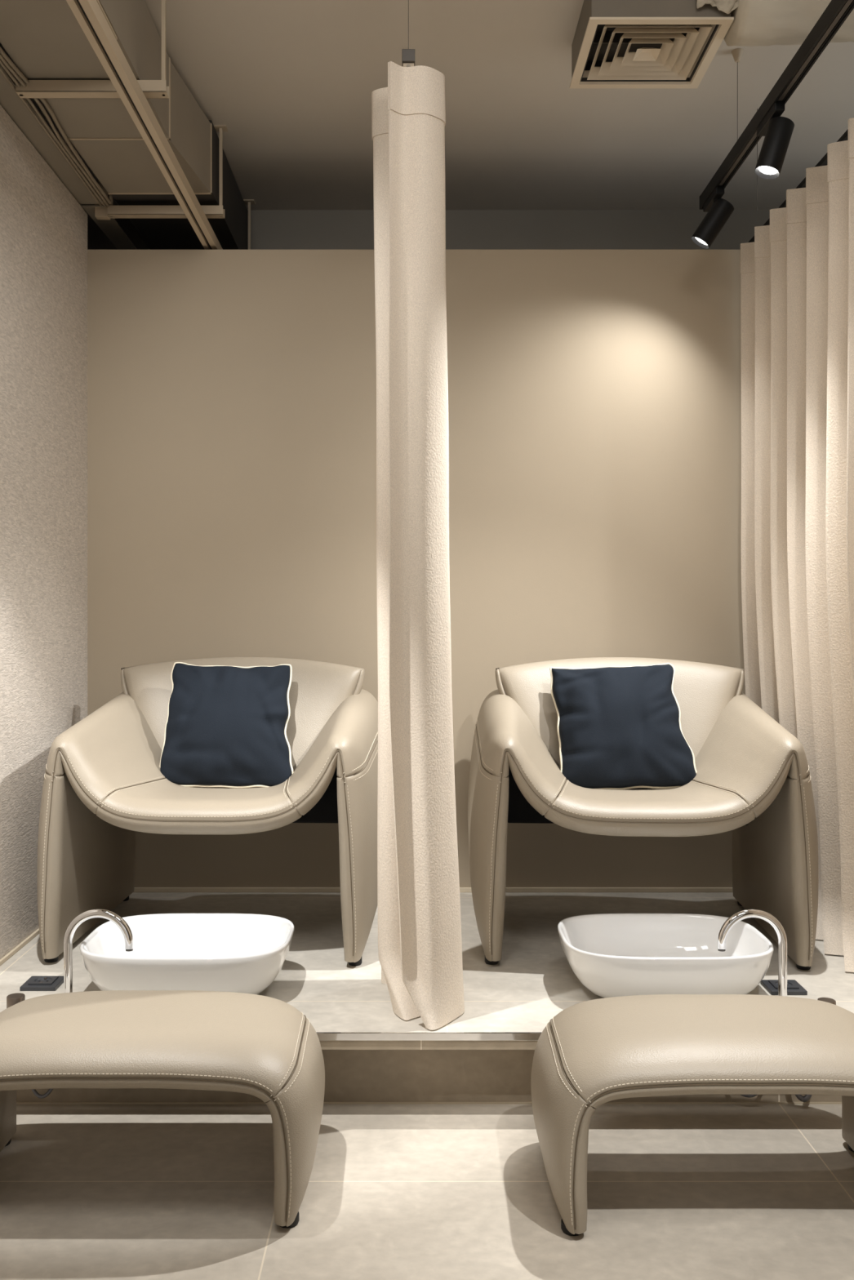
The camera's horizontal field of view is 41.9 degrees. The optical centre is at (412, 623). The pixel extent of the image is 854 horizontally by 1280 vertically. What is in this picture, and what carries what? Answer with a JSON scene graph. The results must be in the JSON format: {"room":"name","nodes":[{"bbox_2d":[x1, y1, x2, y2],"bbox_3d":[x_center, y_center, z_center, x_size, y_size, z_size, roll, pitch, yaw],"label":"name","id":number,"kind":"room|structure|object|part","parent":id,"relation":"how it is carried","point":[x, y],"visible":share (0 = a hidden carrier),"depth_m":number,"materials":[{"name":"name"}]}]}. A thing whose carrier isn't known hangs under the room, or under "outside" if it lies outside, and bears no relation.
{"room":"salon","nodes":[
{"label":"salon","id":0,"kind":"room"},
{"bbox_2d":[0,104,87,959],"bbox_3d":[-1.125,-0.138,0.545,0.100,2.429,6.290,0,0,0],"label":"wall","id":1,"kind":"structure","parent":0,"point":[43,228],"depth_m":3.19,"materials":[{"name":"paint"}]},
{"bbox_2d":[0,928,39,965],"bbox_3d":[-1.071,0.881,3.049,0.008,0.012,1.258,0,0,0],"label":"baseboard","id":2,"kind":"structure","parent":1,"relation":"attached to","point":[36,932],"depth_m":3.03,"materials":[{"name":"beige wood"}]},
{"bbox_2d":[0,64,137,249],"bbox_3d":[-1.060,-1.373,2.550,0.116,0.034,3.500,0,0,0],"label":"cable tray","id":3,"kind":"object","parent":1,"relation":"on","point":[10,101],"visible":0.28,"depth_m":3.26,"materials":[{"name":"beige metal"}]},
{"bbox_2d":[319,1040,537,1049],"bbox_3d":[1.163,0.911,2.433,4.475,0.025,0.032,0,0,0],"label":"trim","id":4,"kind":"structure","parent":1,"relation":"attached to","point":[325,1045],"depth_m":2.42,"materials":[{"name":"beige stone"}]},
{"bbox_2d":[16,1049,841,1102],"bbox_3d":[1.163,0.997,2.517,4.475,0.160,0.027,0,0,0],"label":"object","id":5,"kind":"structure","parent":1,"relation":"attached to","point":[350,1075],"depth_m":2.50,"materials":[{"name":"beige stone"}]},
{"bbox_2d":[316,1032,541,1040],"bbox_3d":[1.163,0.894,2.417,4.475,0.016,0.005,0,0,0],"label":"trim","id":6,"kind":"structure","parent":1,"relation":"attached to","point":[322,1036],"depth_m":2.42,"materials":[{"name":"silver metal"}]},
{"bbox_2d":[16,1102,841,1104],"bbox_3d":[1.163,1.075,2.502,4.475,0.004,0.002,0,0,0],"label":"trim","id":7,"kind":"structure","parent":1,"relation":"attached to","point":[17,1103],"depth_m":2.50,"materials":[{"name":"tile"}]},
{"bbox_2d":[87,249,745,887],"bbox_3d":[1.113,-0.080,3.740,4.575,2.313,0.100,0,0,0],"label":"wall","id":8,"kind":"structure","parent":0,"point":[594,396],"depth_m":3.69,"materials":[{"name":"beige paint"}]},
{"bbox_2d":[133,887,733,892],"bbox_3d":[1.163,0.879,3.684,4.475,0.015,0.012,0,0,0],"label":"baseboard","id":9,"kind":"structure","parent":8,"relation":"attached to","point":[136,889],"depth_m":3.68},
{"bbox_2d":[0,1104,853,1279],"bbox_3d":[0.100,1.127,-0.040,6.600,0.100,5.120,0,0,0],"label":"floor","id":10,"kind":"structure","parent":0,"point":[88,1192],"depth_m":2.10,"materials":[{"name":"beige tile"}]},
{"bbox_2d":[31,1088,53,1098],"bbox_3d":[-0.823,0.990,2.478,0.083,0.126,0.016,0,0,0],"label":"hose","id":11,"kind":"object","parent":10,"relation":"on","point":[35,1092],"visible":0.31,"depth_m":2.47,"materials":[{"name":"grey rubber"}]},
{"bbox_2d":[0,990,324,1228],"bbox_3d":[-0.538,0.913,2.160,0.722,0.328,0.400,0,0,0],"label":"ottoman","id":12,"kind":"object","parent":10,"relation":"on","point":[264,1048],"visible":1,"depth_m":2.02,"materials":[{"name":"beige leather"}]},
{"bbox_3d":[-0.853,0.937,2.160,0.092,0.255,0.400,0,0,0],"label":"leg","id":13,"kind":"part","parent":12,"relation":"part of","materials":[{"name":"beige leather"}]},
{"bbox_3d":[-0.538,0.801,2.160,0.647,0.104,0.400,0,0,0],"label":"seat","id":14,"kind":"part","parent":12,"relation":"part of","materials":[{"name":"beige leather"}]},
{"bbox_3d":[-0.223,0.937,2.160,0.092,0.255,0.400,0,0,0],"label":"leg","id":15,"kind":"part","parent":12,"relation":"part of","materials":[{"name":"beige leather"}]},
{"bbox_2d":[530,994,853,1235],"bbox_3d":[0.597,0.913,2.135,0.722,0.328,0.400,0,0,0],"label":"ottoman","id":16,"kind":"object","parent":10,"relation":"on","point":[592,1054],"visible":1,"depth_m":1.99,"materials":[{"name":"beige leather"}]},
{"bbox_3d":[0.282,0.937,2.135,0.092,0.255,0.400,0,0,0],"label":"leg","id":17,"kind":"part","parent":16,"relation":"part of","materials":[{"name":"beige leather"}]},
{"bbox_3d":[0.597,0.801,2.135,0.647,0.104,0.400,0,0,0],"label":"seat","id":18,"kind":"part","parent":16,"relation":"part of","materials":[{"name":"beige leather"}]},
{"bbox_3d":[0.912,0.937,2.135,0.092,0.255,0.400,0,0,0],"label":"leg","id":19,"kind":"part","parent":16,"relation":"part of","materials":[{"name":"beige leather"}]},
{"bbox_2d":[740,1094,757,1097],"bbox_3d":[0.745,0.989,2.478,0.118,0.124,0.016,0,0,0],"label":"hose","id":20,"kind":"object","parent":10,"relation":"on","point":[744,1095],"visible":0.12,"depth_m":2.47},
{"bbox_2d":[795,1094,812,1102],"bbox_3d":[0.865,0.993,2.474,0.072,0.132,0.020,0,0,0],"label":"hose","id":21,"kind":"object","parent":10,"relation":"on","point":[806,1098],"visible":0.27,"depth_m":2.47,"materials":[{"name":"black rubber"}]},
{"bbox_2d":[0,0,853,209],"bbox_3d":[0.100,-1.657,0.880,6.800,0.085,7.160,0,0,0],"label":"ceiling","id":22,"kind":"structure","parent":0,"point":[291,83],"depth_m":3.47,"materials":[{"name":"paint"}]},
{"bbox_2d":[15,0,168,97],"bbox_3d":[-0.797,-1.470,2.800,0.385,0.290,0.040,0,0,0],"label":"hanger","id":23,"kind":"object","parent":22,"relation":"hanging from","point":[35,88],"visible":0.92,"depth_m":2.78,"materials":[{"name":"beige paint"}]},
{"bbox_2d":[0,66,102,206],"bbox_3d":[-0.994,-1.340,2.240,0.019,0.014,2.680,0,0,0],"label":"cable","id":24,"kind":"object","parent":23,"relation":"on","point":[2,71],"visible":0.98,"depth_m":3.06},
{"bbox_2d":[0,58,106,206],"bbox_3d":[-0.985,-1.340,2.240,0.016,0.016,2.680,0,0,0],"label":"cable","id":25,"kind":"object","parent":23,"relation":"on","point":[2,64],"visible":0.97,"depth_m":3.06,"materials":[{"name":"plastic"}]},
{"bbox_2d":[5,66,101,198],"bbox_3d":[-0.990,-1.351,2.240,0.017,0.013,2.680,0,0,0],"label":"cable","id":26,"kind":"object","parent":23,"relation":"on","point":[6,66],"visible":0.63,"depth_m":3.33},
{"bbox_2d":[0,53,109,206],"bbox_3d":[-0.971,-1.340,2.240,0.025,0.013,2.680,0,0,0],"label":"cable","id":27,"kind":"object","parent":23,"relation":"on","point":[2,58],"visible":0.96,"depth_m":3.03,"materials":[{"name":"plastic"}]},
{"bbox_2d":[0,46,111,204],"bbox_3d":[-0.963,-1.349,2.240,0.030,0.015,2.680,0,0,0],"label":"cable","id":28,"kind":"object","parent":23,"relation":"on","point":[2,53],"visible":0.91,"depth_m":3.03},
{"bbox_2d":[12,68,107,202],"bbox_3d":[-0.977,-1.350,2.240,0.021,0.013,2.680,0,0,0],"label":"cable","id":29,"kind":"object","parent":23,"relation":"on","point":[12,68],"visible":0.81,"depth_m":3.13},
{"bbox_2d":[0,0,170,140],"bbox_3d":[-0.823,-1.470,1.870,0.286,0.231,2.540,0,0,0],"label":"air duct","id":30,"kind":"object","parent":23,"relation":"on","point":[44,39],"visible":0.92,"depth_m":2.73,"materials":[{"name":"metal"}]},
{"bbox_2d":[70,62,212,194],"bbox_3d":[-0.802,-1.472,3.344,0.328,0.225,0.403,0,0,0],"label":"air duct","id":31,"kind":"object","parent":30,"relation":"attached to","point":[121,166],"visible":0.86,"depth_m":3.33,"materials":[{"name":"grey metal"}]},
{"bbox_2d":[66,0,222,249],"bbox_3d":[-0.674,-1.268,2.400,0.043,0.035,3.800,0,0,0],"label":"track","id":32,"kind":"object","parent":23,"relation":"hanging from","point":[89,15],"visible":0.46,"depth_m":2.73,"materials":[{"name":"metal"}]},
{"bbox_3d":[-0.625,-1.468,2.800,0.010,0.286,0.012,0,0,0],"label":"rod","id":33,"kind":"part","parent":23,"relation":"part of","materials":[{"name":"beige paint"}]},
{"bbox_2d":[94,124,227,219],"bbox_3d":[-0.820,-1.470,3.640,0.430,0.290,0.050,0,0,0],"label":"hanger","id":34,"kind":"object","parent":22,"relation":"hanging from","point":[113,211],"visible":0.79,"depth_m":3.62,"materials":[{"name":"beige paint"}]},
{"bbox_3d":[-1.014,-1.385,3.650,0.043,0.120,0.030,0,0,0],"label":"plate","id":35,"kind":"part","parent":34,"relation":"part of","materials":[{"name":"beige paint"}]},
{"bbox_3d":[-0.982,-1.468,3.635,0.012,0.286,0.012,0,0,0],"label":"rod","id":36,"kind":"part","parent":34,"relation":"part of","materials":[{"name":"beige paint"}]},
{"bbox_2d":[111,120,248,249],"bbox_3d":[-0.803,-1.488,3.951,0.326,0.225,0.807,0,0,0],"label":"air duct","id":37,"kind":"object","parent":34,"relation":"on","point":[231,231],"visible":0.43,"depth_m":3.90,"materials":[{"name":"black metal"}]},
{"bbox_3d":[-0.625,-1.468,3.635,0.010,0.286,0.012,0,0,0],"label":"rod","id":38,"kind":"part","parent":34,"relation":"part of","materials":[{"name":"beige paint"}]},
{"bbox_3d":[-0.625,-1.612,3.635,0.040,0.004,0.040,0,0,0],"label":"ceiling plate","id":39,"kind":"part","parent":34,"relation":"part of","materials":[{"name":"beige paint"}]},
{"bbox_2d":[243,199,255,249],"bbox_3d":[-0.797,-1.470,4.270,0.385,0.290,0.040,0,0,0],"label":"hanger","id":40,"kind":"object","parent":22,"relation":"hanging from","point":[249,202],"visible":0.16,"depth_m":4.26,"materials":[{"name":"beige paint"}]},
{"bbox_3d":[-0.625,-1.468,4.270,0.010,0.286,0.012,0,0,0],"label":"rod","id":41,"kind":"part","parent":40,"relation":"part of","materials":[{"name":"beige paint"}]},
{"bbox_3d":[-0.625,-1.612,4.270,0.040,0.004,0.040,0,0,0],"label":"ceiling plate","id":42,"kind":"part","parent":40,"relation":"part of","materials":[{"name":"beige paint"}]},
{"bbox_2d":[408,0,408,48],"bbox_3d":[-0.010,-1.470,2.590,0.002,0.287,0.002,0,0,0],"label":"wire","id":43,"kind":"object","parent":22,"relation":"hanging from","point":[408,0],"visible":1,"depth_m":2.59,"materials":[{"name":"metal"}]},
{"bbox_2d":[569,0,733,88],"bbox_3d":[0.617,-1.555,2.943,0.357,0.118,0.357,0,0,0],"label":"ceiling vent","id":44,"kind":"object","parent":22,"relation":"in","point":[616,43],"visible":0.99,"depth_m":2.92,"materials":[{"name":"beige metal"}]},
{"bbox_3d":[0.617,-1.506,2.943,0.062,0.013,0.062,0,0,0],"label":"plate","id":45,"kind":"part","parent":44,"relation":"part of","materials":[{"name":"white paint"}]},
{"bbox_3d":[0.617,-1.514,2.943,0.310,0.033,0.310,0,0,0],"label":"frame","id":46,"kind":"part","parent":44,"relation":"part of","materials":[{"name":"white paint"}]},
{"bbox_2d":[731,48,743,139],"bbox_3d":[0.916,-1.478,3.150,0.034,0.274,0.034,0,0,0],"label":"wire","id":47,"kind":"object","parent":22,"relation":"hanging from","point":[736,53],"visible":0.94,"depth_m":3.15,"materials":[{"name":"metal"}]},
{"bbox_2d":[756,108,757,221],"bbox_3d":[1.080,-1.437,3.500,0.002,0.354,0.002,0,0,0],"label":"wire","id":48,"kind":"object","parent":22,"relation":"hanging from","point":[757,108],"visible":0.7,"depth_m":3.50,"materials":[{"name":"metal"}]},
{"bbox_2d":[748,128,848,242],"bbox_3d":[1.118,-1.254,2.645,0.020,0.014,2.090,0,0,0],"label":"rail","id":49,"kind":"object","parent":48,"relation":"hanging from","point":[823,162],"visible":0.22,"depth_m":3.06,"materials":[{"name":"black metal"}]},
{"bbox_2d":[723,0,853,46],"bbox_3d":[1.600,-1.530,2.780,1.600,0.165,0.237,0,0,0],"label":"duct","id":50,"kind":"object","parent":22,"relation":"attached to","point":[755,22],"visible":0.76,"depth_m":2.73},
{"bbox_2d":[696,0,738,13],"bbox_3d":[0.755,-1.557,2.748,0.116,0.110,0.029,0,0,0],"label":"scrap","id":51,"kind":"object","parent":50,"relation":"attached to","point":[726,6],"visible":0.98,"depth_m":2.75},
{"bbox_2d":[0,892,853,1032],"bbox_3d":[1.163,0.902,3.055,4.475,0.030,1.270,0,0,0],"label":"floor","id":52,"kind":"structure","parent":0,"point":[534,980],"depth_m":2.90,"materials":[{"name":"beige tile"}]},
{"bbox_2d":[6,992,25,1008],"bbox_3d":[-0.905,0.868,2.545,0.046,0.038,0.046,0,0,0],"label":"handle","id":53,"kind":"object","parent":52,"relation":"on","point":[12,999],"visible":0.44,"depth_m":2.53,"materials":[{"name":"metal"}]},
{"bbox_2d":[19,976,63,991],"bbox_3d":[-0.905,0.880,2.735,0.086,0.014,0.086,0,0,0],"label":"socket","id":54,"kind":"object","parent":52,"relation":"on","point":[33,983],"visible":0.95,"depth_m":2.71,"materials":[{"name":"grey plastic"}]},
{"bbox_2d":[63,908,133,992],"bbox_3d":[-0.741,0.778,2.619,0.177,0.218,0.043,0,0,0],"label":"faucet","id":55,"kind":"object","parent":52,"relation":"on","point":[111,916],"visible":0.91,"depth_m":2.61,"materials":[{"name":"silver metal"}]},
{"bbox_2d":[80,913,293,994],"bbox_3d":[-0.540,0.821,2.712,0.494,0.133,0.392,0,0,0],"label":"basin","id":56,"kind":"object","parent":52,"relation":"on","point":[235,953],"visible":0.83,"depth_m":2.74,"materials":[{"name":"white ceramic"}]},
{"bbox_2d":[37,657,377,965],"bbox_3d":[-0.539,0.496,3.236,0.934,0.781,0.801,0,0,2],"label":"armchair","id":57,"kind":"object","parent":52,"relation":"on","point":[104,783],"visible":0.87,"depth_m":2.97,"materials":[{"name":"beige leather"}]},
{"bbox_3d":[-0.952,0.594,3.265,0.099,0.552,0.771,0,0,1],"label":"panel","id":58,"kind":"part","parent":57,"relation":"part of","materials":[{"name":"beige leather"}]},
{"bbox_3d":[-0.834,0.356,3.233,0.290,0.301,0.744,0,0,2],"label":"armrest","id":59,"kind":"part","parent":57,"relation":"part of","materials":[{"name":"beige leather"}]},
{"bbox_3d":[-0.541,0.507,3.187,0.531,0.144,0.702,0,0,2],"label":"seat","id":60,"kind":"part","parent":57,"relation":"part of","materials":[{"name":"beige leather"}]},
{"bbox_2d":[159,662,293,788],"bbox_3d":[-0.545,0.299,3.318,0.397,0.363,0.200,0,0,-1],"label":"throw pillow","id":61,"kind":"object","parent":57,"relation":"on","point":[225,726],"visible":0.97,"depth_m":3.26,"materials":[{"name":"blue fabric"}]},
{"bbox_3d":[-0.531,0.309,3.452,0.760,0.406,0.238,0,0,2],"label":"backrest","id":62,"kind":"part","parent":57,"relation":"part of","materials":[{"name":"beige leather"}]},
{"bbox_3d":[-0.533,0.463,3.415,0.700,0.248,0.260,0,0,2],"label":"seat","id":63,"kind":"part","parent":57,"relation":"part of","materials":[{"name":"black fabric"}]},
{"bbox_3d":[-0.245,0.356,3.212,0.290,0.301,0.744,0,0,2],"label":"armrest","id":64,"kind":"part","parent":57,"relation":"part of","materials":[{"name":"beige leather"}]},
{"bbox_3d":[-0.125,0.594,3.236,0.099,0.552,0.771,0,0,3],"label":"panel","id":65,"kind":"part","parent":57,"relation":"part of","materials":[{"name":"beige leather"}]},
{"bbox_2d":[371,61,464,1030],"bbox_3d":[0.005,-0.178,2.603,0.193,2.124,0.361,0,0,-14],"label":"curtain","id":66,"kind":"object","parent":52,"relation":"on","point":[420,942],"visible":1,"depth_m":2.48,"materials":[{"name":"beige fabric"}]},
{"bbox_2d":[401,48,414,66],"bbox_3d":[-0.010,-1.302,3.134,0.030,0.050,1.112,0,0,0],"label":"rail","id":67,"kind":"object","parent":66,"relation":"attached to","point":[407,55],"visible":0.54,"depth_m":2.58,"materials":[{"name":"grey metal"}]},
{"bbox_3d":[-0.010,-1.288,2.593,0.026,0.022,0.014,0,0,0],"label":"plate","id":68,"kind":"part","parent":67,"relation":"part of","materials":[{"name":"beige paint"}]},
{"bbox_2d":[467,657,817,970],"bbox_3d":[0.623,0.496,3.208,0.934,0.781,0.801,0,0,3],"label":"armchair","id":69,"kind":"object","parent":52,"relation":"on","point":[752,780],"visible":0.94,"depth_m":2.94,"materials":[{"name":"beige leather"}]},
{"bbox_3d":[0.210,0.594,3.246,0.099,0.552,0.771,0,0,2],"label":"panel","id":70,"kind":"part","parent":69,"relation":"part of","materials":[{"name":"beige leather"}]},
{"bbox_3d":[0.328,0.356,3.212,0.290,0.301,0.744,0,0,3],"label":"armrest","id":71,"kind":"part","parent":69,"relation":"part of","materials":[{"name":"beige leather"}]},
{"bbox_3d":[0.635,0.309,3.424,0.760,0.406,0.238,0,0,3],"label":"backrest","id":72,"kind":"part","parent":69,"relation":"part of","materials":[{"name":"beige leather"}]},
{"bbox_2d":[549,662,697,789],"bbox_3d":[0.620,0.301,3.290,0.421,0.365,0.198,0,0,3],"label":"throw pillow","id":73,"kind":"object","parent":69,"relation":"on","point":[618,727],"visible":0.93,"depth_m":3.23,"materials":[{"name":"blue fabric"}]},
{"bbox_3d":[0.633,0.463,3.387,0.700,0.248,0.260,0,0,3],"label":"seat","id":74,"kind":"part","parent":69,"relation":"part of","materials":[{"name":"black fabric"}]},
{"bbox_3d":[0.620,0.507,3.159,0.531,0.144,0.702,0,0,3],"label":"seat","id":75,"kind":"part","parent":69,"relation":"part of","materials":[{"name":"beige leather"}]},
{"bbox_3d":[0.916,0.356,3.179,0.290,0.301,0.744,0,0,3],"label":"armrest","id":76,"kind":"part","parent":69,"relation":"part of","materials":[{"name":"beige leather"}]},
{"bbox_3d":[1.037,0.594,3.200,0.099,0.552,0.771,0,0,5],"label":"panel","id":77,"kind":"part","parent":69,"relation":"part of","materials":[{"name":"beige leather"}]},
{"bbox_2d":[557,913,773,998],"bbox_3d":[0.605,0.821,2.712,0.494,0.133,0.392,0,0,0],"label":"basin","id":78,"kind":"object","parent":52,"relation":"on","point":[611,955],"visible":0.91,"depth_m":2.68,"materials":[{"name":"white ceramic"}]},
{"bbox_2d":[716,908,786,996],"bbox_3d":[0.799,0.778,2.619,0.177,0.218,0.043,0,0,0],"label":"faucet","id":79,"kind":"object","parent":52,"relation":"on","point":[739,916],"visible":0.9,"depth_m":2.61,"materials":[{"name":"silver metal"}]},
{"bbox_2d":[760,979,807,995],"bbox_3d":[0.898,0.880,2.705,0.086,0.014,0.086,0,0,0],"label":"socket","id":80,"kind":"object","parent":52,"relation":"on","point":[793,988],"visible":0.71,"depth_m":2.69,"materials":[{"name":"grey plastic"}]},
{"bbox_2d":[740,117,853,972],"bbox_3d":[1.141,-0.177,2.670,0.156,2.121,1.971,0,0,0],"label":"curtain","id":81,"kind":"object","parent":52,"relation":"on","point":[797,273],"visible":0.8,"depth_m":3.04,"materials":[{"name":"beige fabric"}]},
{"bbox_2d":[817,997,835,1004],"bbox_3d":[0.932,0.868,2.515,0.046,0.038,0.046,0,0,0],"label":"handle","id":82,"kind":"object","parent":52,"relation":"on","point":[824,999],"visible":0.29,"depth_m":2.51,"materials":[{"name":"metal"}]},
{"bbox_2d":[84,209,769,249],"bbox_3d":[0.100,-0.269,4.410,6.600,2.692,0.100,0,0,0],"label":"wall","id":83,"kind":"structure","parent":0,"point":[270,229],"depth_m":4.36,"materials":[{"name":"grey paint"}]},
{"bbox_2d":[699,0,853,209],"bbox_3d":[0.916,-1.320,2.252,0.033,0.041,2.505,0,0,0],"label":"track","id":84,"kind":"object","parent":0,"point":[837,11],"visible":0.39,"depth_m":2.70,"materials":[{"name":"black metal"}]},
{"bbox_2d":[691,185,733,248],"bbox_3d":[0.920,-1.221,3.394,0.120,0.170,0.140,0,0,35],"label":"spotlight","id":85,"kind":"object","parent":84,"relation":"attached to","point":[719,210],"visible":1,"depth_m":3.35,"materials":[{"name":"black metal"}]},
{"bbox_2d":[754,100,794,178],"bbox_3d":[0.916,-1.218,2.860,0.099,0.175,0.150,0,0,0],"label":"spotlight","id":86,"kind":"object","parent":84,"relation":"attached to","point":[777,131],"visible":1,"depth_m":2.80,"materials":[{"name":"black metal"}]}
]}

